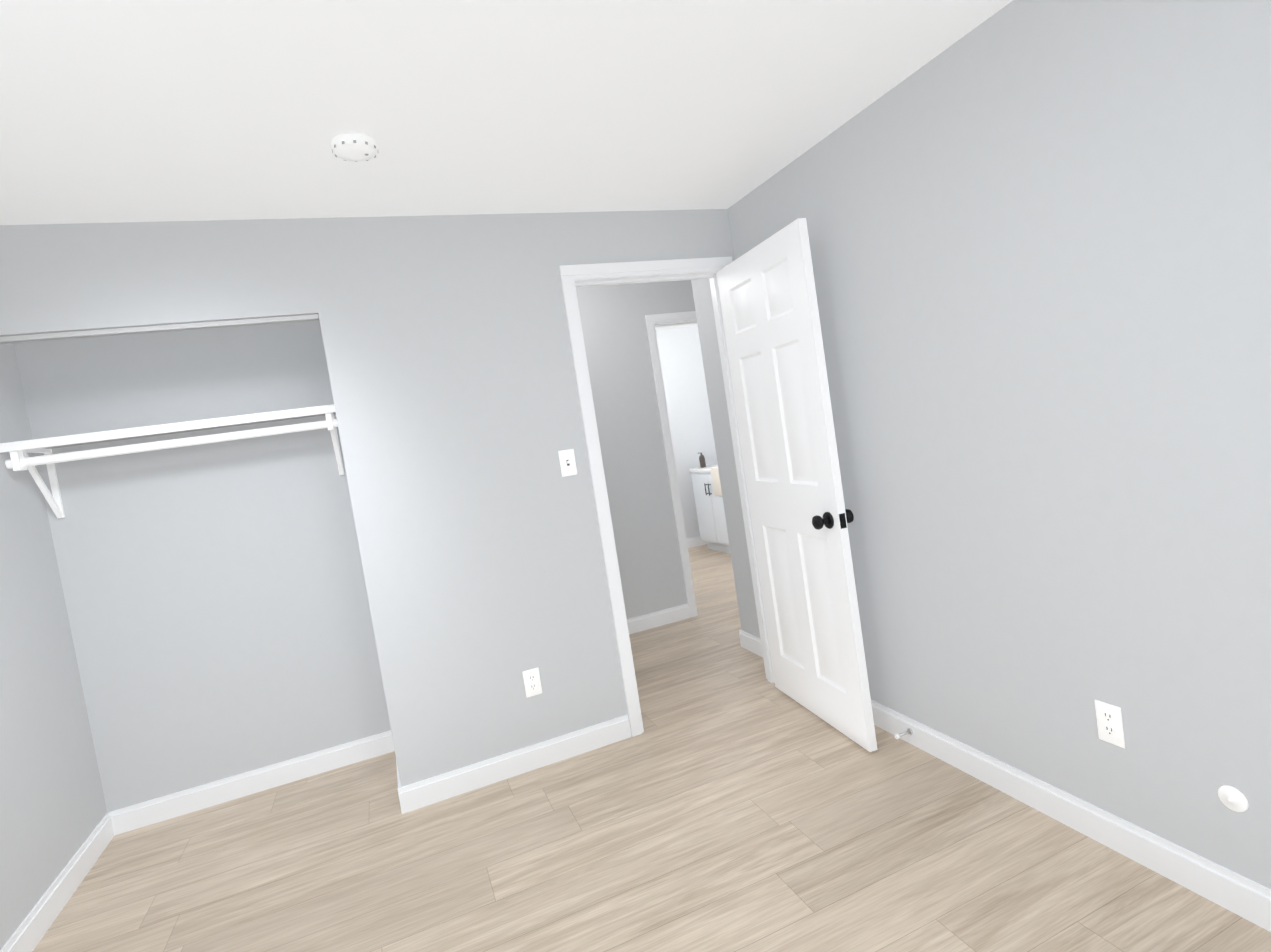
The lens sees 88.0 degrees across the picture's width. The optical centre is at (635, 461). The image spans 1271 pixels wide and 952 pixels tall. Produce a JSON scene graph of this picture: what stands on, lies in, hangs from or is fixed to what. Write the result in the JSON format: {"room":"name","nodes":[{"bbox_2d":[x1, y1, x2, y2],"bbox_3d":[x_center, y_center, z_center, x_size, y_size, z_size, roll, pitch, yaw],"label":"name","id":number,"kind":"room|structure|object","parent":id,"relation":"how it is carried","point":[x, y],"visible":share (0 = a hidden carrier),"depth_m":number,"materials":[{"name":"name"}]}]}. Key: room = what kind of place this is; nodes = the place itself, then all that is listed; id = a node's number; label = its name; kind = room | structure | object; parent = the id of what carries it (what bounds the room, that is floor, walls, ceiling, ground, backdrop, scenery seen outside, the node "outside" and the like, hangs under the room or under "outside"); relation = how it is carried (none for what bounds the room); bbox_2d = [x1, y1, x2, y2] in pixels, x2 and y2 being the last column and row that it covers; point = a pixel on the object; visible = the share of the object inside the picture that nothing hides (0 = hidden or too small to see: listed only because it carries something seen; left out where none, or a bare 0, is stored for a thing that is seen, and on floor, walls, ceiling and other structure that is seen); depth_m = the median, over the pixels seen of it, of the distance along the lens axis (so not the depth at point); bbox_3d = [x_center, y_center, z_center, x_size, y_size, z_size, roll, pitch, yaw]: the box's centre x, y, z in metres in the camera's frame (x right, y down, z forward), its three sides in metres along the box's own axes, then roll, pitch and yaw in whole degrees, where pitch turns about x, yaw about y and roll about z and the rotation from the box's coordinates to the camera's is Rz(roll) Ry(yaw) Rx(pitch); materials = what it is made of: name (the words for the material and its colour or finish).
{"room":"empty bedroom","nodes":[
{"label":"empty bedroom","id":0,"kind":"room"},
{"bbox_2d":[0,344,106,949],"bbox_3d":[-1.721,0.425,0.839,0.120,2.356,4.270,-10,3,-21],"label":"wall","id":1,"kind":"structure","parent":0,"point":[53,810],"depth_m":2.46,"materials":[{"name":"grey paint"}]},
{"bbox_2d":[0,811,115,951],"bbox_3d":[-1.491,1.528,0.924,0.014,0.100,4.030,-10,3,-21],"label":"baseboard","id":2,"kind":"structure","parent":1,"relation":"attached to","point":[26,937],"depth_m":2.34,"materials":[{"name":"white wood"}]},
{"bbox_2d":[14,321,390,811],"bbox_3d":[-1.738,0.322,2.788,1.290,2.356,0.630,-10,3,-21],"label":"wall","id":3,"kind":"structure","parent":0,"point":[218,609],"depth_m":2.93,"materials":[{"name":"grey paint"}]},
{"bbox_2d":[0,404,343,518],"bbox_3d":[-1.859,-0.004,2.786,1.166,0.308,0.305,-10,3,-21],"label":"shelf","id":4,"kind":"object","parent":3,"relation":"attached to","point":[21,459],"visible":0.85,"depth_m":2.66,"materials":[{"name":"white"}]},
{"bbox_2d":[112,731,387,834],"bbox_3d":[-1.680,1.444,3.007,1.140,0.100,0.014,-10,3,-21],"label":"baseboard","id":5,"kind":"structure","parent":3,"relation":"attached to","point":[156,810],"depth_m":2.97,"materials":[{"name":"white wood"}]},
{"bbox_2d":[0,209,734,786],"bbox_3d":[-0.797,0.182,2.756,3.040,2.356,0.120,-10,3,-21],"label":"wall","id":6,"kind":"structure","parent":0,"point":[452,375],"depth_m":2.70,"materials":[{"name":"grey paint"}]},
{"bbox_2d":[0,313,319,344],"bbox_3d":[-1.768,-0.469,2.351,1.166,0.020,0.046,-10,3,-21],"label":"track rail","id":7,"kind":"object","parent":6,"relation":"attached to","point":[75,334],"visible":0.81,"depth_m":2.36,"materials":[{"name":"grey metal"}]},
{"bbox_2d":[388,730,399,779],"bbox_3d":[-1.047,1.353,2.915,0.014,0.100,0.570,-10,3,-21],"label":"baseboard","id":8,"kind":"structure","parent":6,"relation":"attached to","point":[390,740],"depth_m":3.19,"materials":[{"name":"white wood"}]},
{"bbox_2d":[397,715,631,813],"bbox_3d":[-0.483,1.275,2.801,0.992,0.100,0.014,-10,3,-21],"label":"baseboard","id":9,"kind":"structure","parent":6,"relation":"attached to","point":[426,792],"depth_m":2.78,"materials":[{"name":"white wood"}]},
{"bbox_2d":[522,667,541,697],"bbox_3d":[-0.441,0.948,2.823,0.070,0.115,0.007,-10,3,-21],"label":"electrical outlet","id":10,"kind":"object","parent":6,"relation":"attached to","point":[532,682],"visible":1,"depth_m":2.82,"materials":[{"name":"white plastic"}]},
{"bbox_2d":[558,449,576,476],"bbox_3d":[-0.294,0.006,2.880,0.070,0.115,0.018,-10,3,-21],"label":"light switch","id":11,"kind":"object","parent":6,"relation":"attached to","point":[567,462],"visible":1,"depth_m":2.88,"materials":[{"name":"white plastic"}]},
{"bbox_2d":[559,256,774,736],"bbox_3d":[0.198,0.129,3.146,0.864,2.123,0.152,-10,3,-21],"label":"door frame","id":12,"kind":"structure","parent":6,"relation":"attached to","point":[572,277],"depth_m":2.97,"materials":[{"name":"white wood"}]},
{"bbox_2d":[716,218,877,751],"bbox_3d":[0.660,0.106,2.840,0.171,2.038,0.758,-9,3,-16],"label":"door","id":13,"kind":"structure","parent":12,"relation":"attached to","point":[801,516],"depth_m":2.74,"materials":[{"name":"white painted wood"},{"name":"black metal"}]},
{"bbox_2d":[0,0,1012,329],"bbox_3d":[-0.122,-1.181,3.071,5.180,0.100,7.240,-10,3,-21],"label":"ceiling","id":14,"kind":"structure","parent":0,"point":[154,110],"depth_m":1.83,"materials":[{"name":"white paint"}]},
{"bbox_2d":[331,133,377,161],"bbox_3d":[-0.846,-0.943,1.985,0.130,0.037,0.130,-10,3,-21],"label":"smoke detector","id":15,"kind":"object","parent":14,"relation":"attached to","point":[356,147],"visible":1,"depth_m":1.95,"materials":[{"name":"white plastic"}]},
{"bbox_2d":[576,280,695,618],"bbox_3d":[0.164,-0.063,4.617,3.890,2.356,0.120,-10,3,-21],"label":"wall","id":16,"kind":"structure","parent":0,"point":[621,375],"depth_m":4.47,"materials":[{"name":"grey paint"}]},
{"bbox_2d":[627,604,689,633],"bbox_3d":[-0.473,1.193,4.288,1.843,0.100,0.014,-10,3,-21],"label":"baseboard","id":17,"kind":"structure","parent":16,"relation":"attached to","point":[674,614],"depth_m":4.53,"materials":[{"name":"white wood"}]},
{"bbox_2d":[645,311,697,617],"bbox_3d":[0.609,-0.022,4.791,0.886,2.123,0.152,-10,3,-21],"label":"door frame","id":18,"kind":"structure","parent":16,"relation":"attached to","point":[653,321],"depth_m":4.58,"materials":[{"name":"white wood"}]},
{"bbox_2d":[32,544,1270,951],"bbox_3d":[0.244,1.244,3.202,5.180,0.100,7.240,-10,3,-21],"label":"floor","id":19,"kind":"structure","parent":0,"point":[730,798],"depth_m":2.18,"materials":[{"name":"brown wood"}]},
{"bbox_2d":[689,453,730,553],"bbox_3d":[0.991,0.368,6.615,0.580,1.044,0.790,-10,3,-21],"label":"bathroom vanity","id":20,"kind":"object","parent":19,"relation":"on","point":[707,490],"visible":0.15,"depth_m":6.59,"materials":[{"name":"white wood"}]},
{"bbox_2d":[710,465,730,496],"bbox_3d":[0.839,0.187,6.352,0.130,0.275,0.180,-10,3,-21],"label":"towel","id":21,"kind":"object","parent":20,"relation":"hanging from","point":[714,471],"depth_m":6.34,"materials":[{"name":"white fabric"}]},
{"bbox_2d":[656,326,717,538],"bbox_3d":[0.799,-0.176,4.931,2.220,2.356,0.008,-10,3,-21],"label":"wall","id":22,"kind":"structure","parent":0,"point":[686,393],"depth_m":4.74,"materials":[{"name":"white paint"}]},
{"bbox_2d":[687,536,706,547],"bbox_3d":[0.217,0.946,6.945,1.950,0.100,0.014,-10,3,-21],"label":"baseboard","id":23,"kind":"structure","parent":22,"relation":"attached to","point":[694,542],"depth_m":7.10,"materials":[{"name":"white wood"}]},
{"bbox_2d":[691,279,759,637],"bbox_3d":[1.450,-0.222,3.962,1.950,2.356,0.480,-10,3,-21],"label":"wall","id":24,"kind":"structure","parent":0,"point":[724,448],"depth_m":3.74,"materials":[{"name":"grey paint"}]},
{"bbox_2d":[739,630,762,657],"bbox_3d":[0.713,1.047,3.666,0.020,0.100,0.480,-10,3,-21],"label":"baseboard","id":25,"kind":"structure","parent":24,"relation":"attached to","point":[750,642],"depth_m":3.78,"materials":[{"name":"white wood"}]},
{"bbox_2d":[728,0,1270,888],"bbox_3d":[1.298,-0.077,1.688,0.120,2.356,3.640,-10,3,-21],"label":"wall","id":26,"kind":"structure","parent":0,"point":[1040,238],"depth_m":1.78,"materials":[{"name":"grey paint"}]},
{"bbox_2d":[894,728,912,738],"bbox_3d":[1.035,1.054,2.546,0.072,0.024,0.024,-10,3,-21],"label":"door stop","id":27,"kind":"object","parent":26,"relation":"attached to","point":[908,731],"visible":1,"depth_m":2.54,"materials":[{"name":"silver metal"}]},
{"bbox_2d":[871,700,1270,931],"bbox_3d":[1.401,1.048,1.723,0.020,0.100,3.400,-10,3,-21],"label":"baseboard","id":28,"kind":"structure","parent":26,"relation":"attached to","point":[1238,894],"depth_m":1.89,"materials":[{"name":"white wood"}]},
{"bbox_2d":[1094,700,1124,747],"bbox_3d":[1.313,0.727,1.824,0.007,0.115,0.070,-10,3,-21],"label":"electrical outlet","id":29,"kind":"object","parent":26,"relation":"attached to","point":[1109,723],"visible":1,"depth_m":1.82,"materials":[{"name":"white plastic"}]},
{"bbox_2d":[1218,785,1248,811],"bbox_3d":[1.421,0.807,1.571,0.016,0.060,0.060,-10,3,-21],"label":"outlet","id":30,"kind":"object","parent":26,"relation":"attached to","point":[1233,798],"visible":1,"depth_m":1.57,"materials":[{"name":"white plastic"}]}
]}

